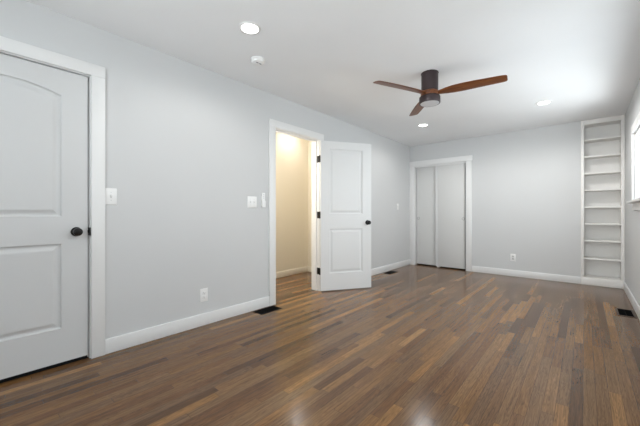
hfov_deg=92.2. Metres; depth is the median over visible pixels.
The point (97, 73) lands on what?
door frame
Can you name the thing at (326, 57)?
ceiling
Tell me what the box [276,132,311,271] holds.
wall
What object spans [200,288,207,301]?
wall outlet
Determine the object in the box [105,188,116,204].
light switch
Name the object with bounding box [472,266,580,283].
baseboard
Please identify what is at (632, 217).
wall
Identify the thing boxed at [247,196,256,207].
light switch
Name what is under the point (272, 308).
grille
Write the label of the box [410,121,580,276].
wall
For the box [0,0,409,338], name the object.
wall
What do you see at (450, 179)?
door
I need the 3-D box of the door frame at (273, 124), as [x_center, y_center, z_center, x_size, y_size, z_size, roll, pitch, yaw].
[-0.317,-0.009,3.932,0.165,2.145,0.974,0,0,41]
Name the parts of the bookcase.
panel, panel, shelf, shelf, shelf, shelf, shelf, shelf, shelf, shelf, panel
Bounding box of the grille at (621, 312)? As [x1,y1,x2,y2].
[618,309,633,316]
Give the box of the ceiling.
[26,0,639,145]
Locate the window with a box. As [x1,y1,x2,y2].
[626,112,639,209]
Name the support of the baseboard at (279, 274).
attached to the wall at (293, 154)
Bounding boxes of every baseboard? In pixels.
[105,259,409,353]
[276,266,311,277]
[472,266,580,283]
[623,281,639,319]
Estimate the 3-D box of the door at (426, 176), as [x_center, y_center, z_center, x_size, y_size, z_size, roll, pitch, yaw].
[2.183,0.050,6.210,0.471,1.979,0.036,0,0,41]
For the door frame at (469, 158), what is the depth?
5.95 m
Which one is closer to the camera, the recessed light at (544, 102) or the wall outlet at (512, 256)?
the recessed light at (544, 102)
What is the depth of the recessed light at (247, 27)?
2.28 m
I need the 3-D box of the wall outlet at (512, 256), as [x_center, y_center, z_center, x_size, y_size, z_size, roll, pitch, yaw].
[3.249,0.751,5.179,0.078,0.124,0.009,0,0,41]
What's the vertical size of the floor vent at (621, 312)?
0.005 m
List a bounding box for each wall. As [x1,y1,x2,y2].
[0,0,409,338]
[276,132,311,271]
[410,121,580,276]
[625,79,639,305]
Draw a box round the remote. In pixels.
[261,193,265,206]
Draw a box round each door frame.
[0,36,104,358]
[269,118,323,305]
[410,155,472,271]
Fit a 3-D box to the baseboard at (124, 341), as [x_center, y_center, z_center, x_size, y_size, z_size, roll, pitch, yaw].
[-0.525,1.007,3.583,0.016,0.112,7.350,0,0,41]
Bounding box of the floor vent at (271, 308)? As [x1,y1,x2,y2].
[253,306,281,314]
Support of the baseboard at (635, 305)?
attached to the wall at (632, 217)
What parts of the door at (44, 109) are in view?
knob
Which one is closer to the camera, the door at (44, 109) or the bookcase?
the door at (44, 109)
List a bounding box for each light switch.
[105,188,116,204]
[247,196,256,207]
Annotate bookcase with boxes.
[581,115,624,288]
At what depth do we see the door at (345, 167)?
4.25 m
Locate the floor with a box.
[0,263,639,425]
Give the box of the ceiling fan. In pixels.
[373,69,507,115]
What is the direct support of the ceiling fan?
hanging from the ceiling
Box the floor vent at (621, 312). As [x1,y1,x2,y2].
[615,308,635,317]
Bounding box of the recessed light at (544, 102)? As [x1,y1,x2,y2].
[536,100,551,104]
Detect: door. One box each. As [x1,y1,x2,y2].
[0,53,87,382]
[319,140,370,290]
[417,166,435,264]
[436,163,464,268]
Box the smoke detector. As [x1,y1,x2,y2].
[250,56,264,65]
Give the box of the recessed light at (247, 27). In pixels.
[239,21,260,34]
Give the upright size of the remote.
0.163 m
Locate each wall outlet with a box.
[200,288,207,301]
[510,254,515,261]
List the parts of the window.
sill, casing, frame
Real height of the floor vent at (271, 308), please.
0.005 m
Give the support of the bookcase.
on the floor
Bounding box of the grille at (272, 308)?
[258,306,277,313]
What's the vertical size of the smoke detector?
0.041 m
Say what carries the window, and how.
in the wall at (632, 217)
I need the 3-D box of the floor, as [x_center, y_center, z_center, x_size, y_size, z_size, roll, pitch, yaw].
[0.487,1.123,3.162,4.480,0.120,8.270,0,0,41]
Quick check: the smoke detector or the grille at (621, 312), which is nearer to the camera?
the smoke detector

